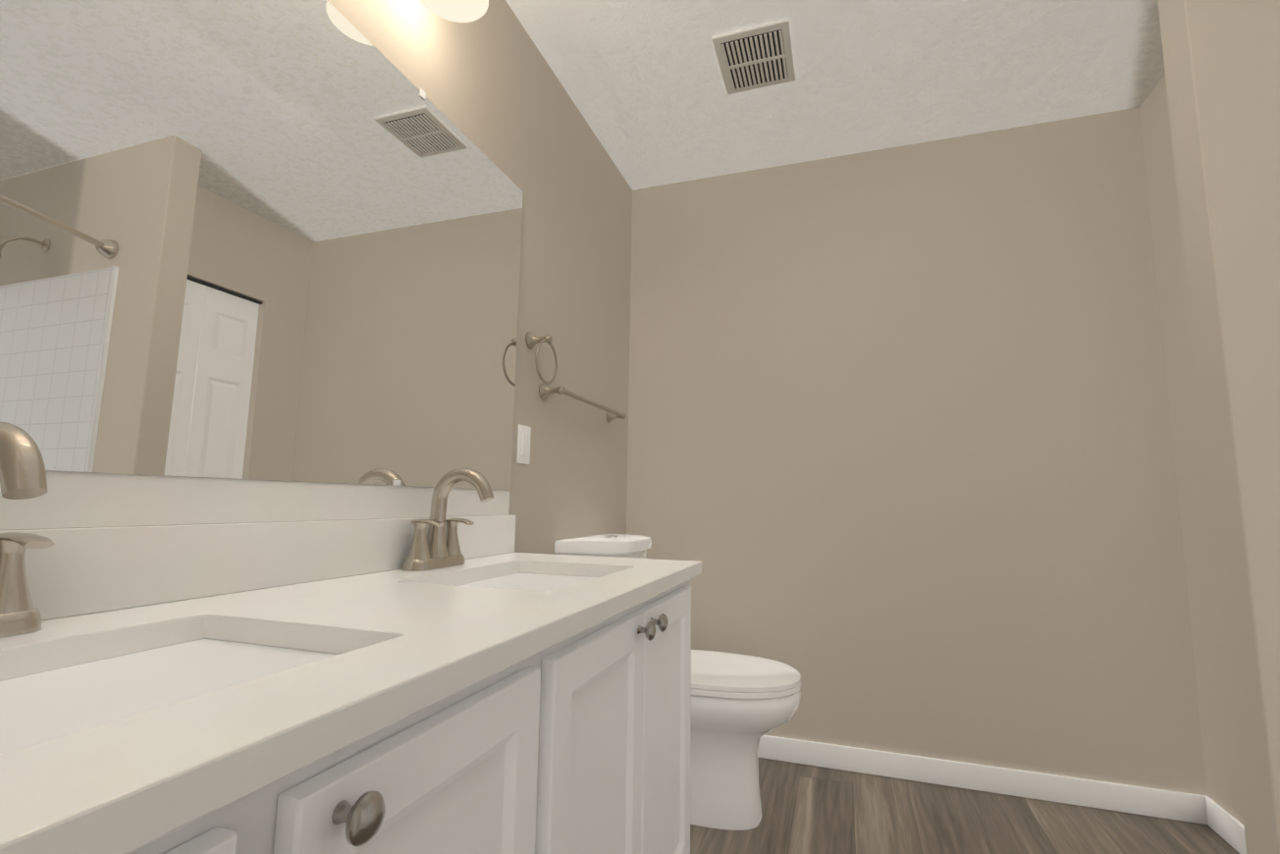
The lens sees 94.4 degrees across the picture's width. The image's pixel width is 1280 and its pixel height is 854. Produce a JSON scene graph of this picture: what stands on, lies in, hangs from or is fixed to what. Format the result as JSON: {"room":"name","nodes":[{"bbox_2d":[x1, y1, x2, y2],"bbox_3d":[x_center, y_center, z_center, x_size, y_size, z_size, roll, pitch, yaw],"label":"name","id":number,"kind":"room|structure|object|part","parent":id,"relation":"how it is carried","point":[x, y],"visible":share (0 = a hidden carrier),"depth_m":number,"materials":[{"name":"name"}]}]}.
{"room":"bathroom","nodes":[
{"label":"bathroom","id":0,"kind":"room"},
{"bbox_2d":[6,0,632,554],"bbox_3d":[-0.581,-0.088,1.292,0.120,2.440,3.210,-2,-8,19],"label":"wall","id":1,"kind":"structure","parent":0,"point":[492,86],"depth_m":1.96,"materials":[{"name":"paint"}]},
{"bbox_2d":[0,470,509,530],"bbox_3d":[-0.610,0.124,0.992,0.003,0.068,1.480,-2,-8,19],"label":"backsplash","id":2,"kind":"structure","parent":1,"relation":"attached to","point":[71,499],"depth_m":0.89,"materials":[{"name":"stone"}]},
{"bbox_2d":[0,0,523,490],"bbox_3d":[-0.600,-0.361,1.052,0.008,0.910,1.480,-2,-8,19],"label":"mirror","id":3,"kind":"object","parent":1,"relation":"attached to","point":[269,240],"visible":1,"depth_m":0.95,"materials":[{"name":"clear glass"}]},
{"bbox_2d":[62,515,515,617],"bbox_3d":[-0.602,0.209,0.978,0.020,0.104,1.496,-2,-8,19],"label":"backsplash","id":4,"kind":"structure","parent":1,"relation":"attached to","point":[109,567],"depth_m":0.87,"materials":[{"name":"white stone"}]},
{"bbox_2d":[420,0,488,22],"bbox_3d":[-0.504,-1.062,1.093,0.204,0.185,0.645,-2,-8,19],"label":"sconce","id":5,"kind":"object","parent":1,"relation":"attached to","point":[462,11],"visible":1,"depth_m":1.35,"materials":[{"name":"white glass"}]},
{"bbox_2d":[516,424,531,464],"bbox_3d":[-0.346,0.053,1.773,0.009,0.114,0.070,-2,-8,19],"label":"light switch","id":6,"kind":"object","parent":1,"relation":"attached to","point":[523,444],"visible":1,"depth_m":1.76,"materials":[{"name":"white plastic"}]},
{"bbox_2d":[525,331,558,384],"bbox_3d":[-0.305,-0.211,1.811,0.076,0.166,0.137,-2,-8,19],"label":"towel ring","id":7,"kind":"object","parent":1,"relation":"attached to","point":[531,340],"visible":1,"depth_m":1.81,"materials":[{"name":"silver metal"}]},
{"bbox_2d":[538,382,626,422],"bbox_3d":[-0.184,-0.081,2.160,0.076,0.052,0.625,-2,-8,19],"label":"towel rail","id":8,"kind":"object","parent":1,"relation":"attached to","point":[545,391],"visible":1,"depth_m":2.00,"materials":[{"name":"silver metal"}]},
{"bbox_3d":[-0.092,-0.045,2.429,0.076,0.052,0.052,-2,-8,19],"label":"post","id":9,"kind":"part","parent":8,"relation":"part of","materials":[{"name":"silver metal"}]},
{"bbox_2d":[505,0,1165,189],"bbox_3d":[0.858,-1.368,0.969,3.120,0.060,3.210,-2,-8,19],"label":"ceiling","id":10,"kind":"structure","parent":0,"point":[642,82],"depth_m":2.02,"materials":[{"name":"white paint"}]},
{"bbox_2d":[711,18,795,94],"bbox_3d":[0.381,-1.211,1.958,0.236,0.017,0.270,-2,-8,19],"label":"ceiling vent","id":11,"kind":"object","parent":10,"relation":"in","point":[755,57],"visible":1,"depth_m":1.93,"materials":[{"name":"white"}]},
{"bbox_2d":[626,106,1207,796],"bbox_3d":[1.388,0.060,2.235,3.000,2.440,0.141,-2,-8,19],"label":"wall","id":12,"kind":"structure","parent":0,"point":[901,472],"depth_m":2.25,"materials":[{"name":"paint"}]},
{"bbox_2d":[757,735,1208,824],"bbox_3d":[0.858,1.232,2.179,1.970,0.085,0.013,-2,-8,19],"label":"baseboard","id":13,"kind":"structure","parent":12,"relation":"attached to","point":[1151,802],"depth_m":2.05,"materials":[{"name":"white wood"}]},
{"bbox_2d":[690,757,1239,853],"bbox_3d":[0.822,1.112,0.656,3.120,0.060,3.210,-2,-8,19],"label":"floor","id":14,"kind":"structure","parent":0,"point":[807,809],"depth_m":1.84,"materials":[{"name":"brown wood"}]},
{"bbox_2d":[66,570,701,853],"bbox_3d":[-0.345,0.681,0.819,0.584,0.802,1.474,-2,-8,19],"label":"bathroom vanity","id":15,"kind":"object","parent":14,"relation":"on","point":[577,740],"depth_m":0.64,"materials":[{"name":"painted wood"},{"name":"quartz"},{"name":"brushed nickel"}]},
{"bbox_3d":[-0.290,0.522,0.207,0.019,0.595,0.239,-2,-8,19],"label":"door","id":16,"kind":"part","parent":15,"relation":"part of","materials":[{"name":"white wood"}]},
{"bbox_2d":[0,550,701,853],"bbox_3d":[-0.347,0.270,0.883,0.560,0.030,1.496,-2,-8,19],"label":"countertop","id":17,"kind":"structure","parent":15,"relation":"on","point":[63,792],"depth_m":0.51,"materials":[{"name":"white stone"}]},
{"bbox_2d":[0,537,32,616],"bbox_3d":[-0.674,0.157,0.631,0.047,0.076,0.047,-2,-8,19],"label":"handle","id":18,"kind":"object","parent":17,"relation":"on","point":[15,559],"depth_m":0.62,"materials":[{"name":"silver metal"}]},
{"bbox_2d":[0,606,42,667],"bbox_3d":[-0.692,0.198,0.574,0.062,0.022,0.171,-2,-8,19],"label":"plate","id":19,"kind":"object","parent":17,"relation":"on","point":[15,621],"depth_m":0.62,"materials":[{"name":"silver metal"}]},
{"bbox_2d":[0,421,74,640],"bbox_3d":[-0.640,0.101,0.569,0.170,0.215,0.171,-2,-8,19],"label":"faucet","id":20,"kind":"object","parent":17,"relation":"on","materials":[{"name":"silver metal"}]},
{"bbox_2d":[0,421,48,627],"bbox_3d":[-0.638,0.090,0.570,0.168,0.194,0.056,-2,-8,19],"label":"faucet spout","id":21,"kind":"object","parent":20,"relation":"attached to","point":[23,474],"depth_m":0.55,"materials":[{"name":"silver metal"}]},
{"bbox_2d":[0,532,54,549],"bbox_3d":[-0.657,0.120,0.630,0.068,0.016,0.027,-2,-8,19],"label":"lever","id":22,"kind":"object","parent":20,"relation":"attached to","point":[10,540],"depth_m":0.62,"materials":[{"name":"silver metal"}]},
{"bbox_2d":[0,625,365,746],"bbox_3d":[-0.468,0.301,0.479,0.354,0.161,0.482,-2,-8,19],"label":"sink","id":23,"kind":"object","parent":17,"relation":"in","point":[50,693],"depth_m":0.59,"materials":[{"name":"white ceramic"}]},
{"bbox_2d":[392,467,502,570],"bbox_3d":[-0.395,0.196,1.288,0.170,0.215,0.171,-2,-8,19],"label":"faucet","id":24,"kind":"object","parent":17,"relation":"on","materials":[{"name":"silver metal"}]},
{"bbox_2d":[439,566,608,589],"bbox_3d":[-0.224,0.395,1.197,0.354,0.161,0.481,-2,-8,19],"label":"sink","id":25,"kind":"object","parent":17,"relation":"in","point":[524,577],"depth_m":1.34,"materials":[{"name":"white ceramic"}]},
{"bbox_3d":[-0.199,0.275,0.419,0.031,0.033,0.033,-2,-8,19],"label":"knob","id":26,"kind":"part","parent":15,"relation":"part of","materials":[{"name":"silver metal"}]},
{"bbox_3d":[-0.184,0.563,0.517,0.019,0.595,0.338,-2,-8,19],"label":"door","id":27,"kind":"part","parent":15,"relation":"part of","materials":[{"name":"white wood"}]},
{"bbox_3d":[-0.062,0.611,0.878,0.019,0.595,0.359,-2,-8,19],"label":"door","id":28,"kind":"part","parent":15,"relation":"part of","materials":[{"name":"white wood"}]},
{"bbox_3d":[0.012,0.356,1.039,0.031,0.033,0.033,-2,-8,19],"label":"knob","id":29,"kind":"part","parent":15,"relation":"part of","materials":[{"name":"silver metal"}]},
{"bbox_3d":[0.036,0.366,1.110,0.031,0.033,0.033,-2,-8,19],"label":"knob","id":30,"kind":"part","parent":15,"relation":"part of","materials":[{"name":"silver metal"}]},
{"bbox_3d":[0.053,0.655,1.214,0.019,0.595,0.349,-2,-8,19],"label":"door","id":31,"kind":"part","parent":15,"relation":"part of","materials":[{"name":"white wood"}]},
{"bbox_2d":[554,533,800,830],"bbox_3d":[0.145,0.805,1.975,0.754,0.860,0.452,-2,-8,19],"label":"toilet","id":32,"kind":"object","parent":14,"relation":"on","point":[740,705],"visible":0.46,"depth_m":1.81,"materials":[{"name":"white ceramic"}]},
{"bbox_3d":[-0.095,0.416,2.108,0.234,0.047,0.452,-2,-8,19],"label":"lid","id":33,"kind":"part","parent":32,"relation":"part of","materials":[{"name":"white ceramic"}]},
{"bbox_3d":[0.206,1.029,1.925,0.617,0.405,0.370,-2,-8,19],"label":"bowl","id":34,"kind":"part","parent":32,"relation":"part of","materials":[{"name":"white ceramic"}]},
{"bbox_3d":[0.234,0.799,1.946,0.566,0.056,0.382,-2,-8,19],"label":"seat","id":35,"kind":"part","parent":32,"relation":"part of","materials":[{"name":"white plastic"}]},
{"bbox_2d":[1139,73,1243,824],"bbox_3d":[1.825,0.022,1.881,0.115,2.440,0.254,-2,-8,19],"label":"wall","id":36,"kind":"structure","parent":0,"point":[1222,780],"depth_m":1.92,"materials":[{"name":"paint"}]},
{"bbox_2d":[1205,797,1246,853],"bbox_3d":[1.745,1.191,1.748,0.013,0.085,0.239,-2,-8,19],"label":"baseboard","id":37,"kind":"structure","parent":36,"relation":"attached to","point":[1225,826],"depth_m":1.76,"materials":[{"name":"white wood"}]},
{"bbox_2d":[1157,0,1279,853],"bbox_3d":[1.862,-0.082,1.054,1.340,2.440,0.110,-2,-8,19],"label":"wall","id":38,"kind":"structure","parent":0,"point":[1221,59],"depth_m":1.24,"materials":[{"name":"paint"}]}
]}

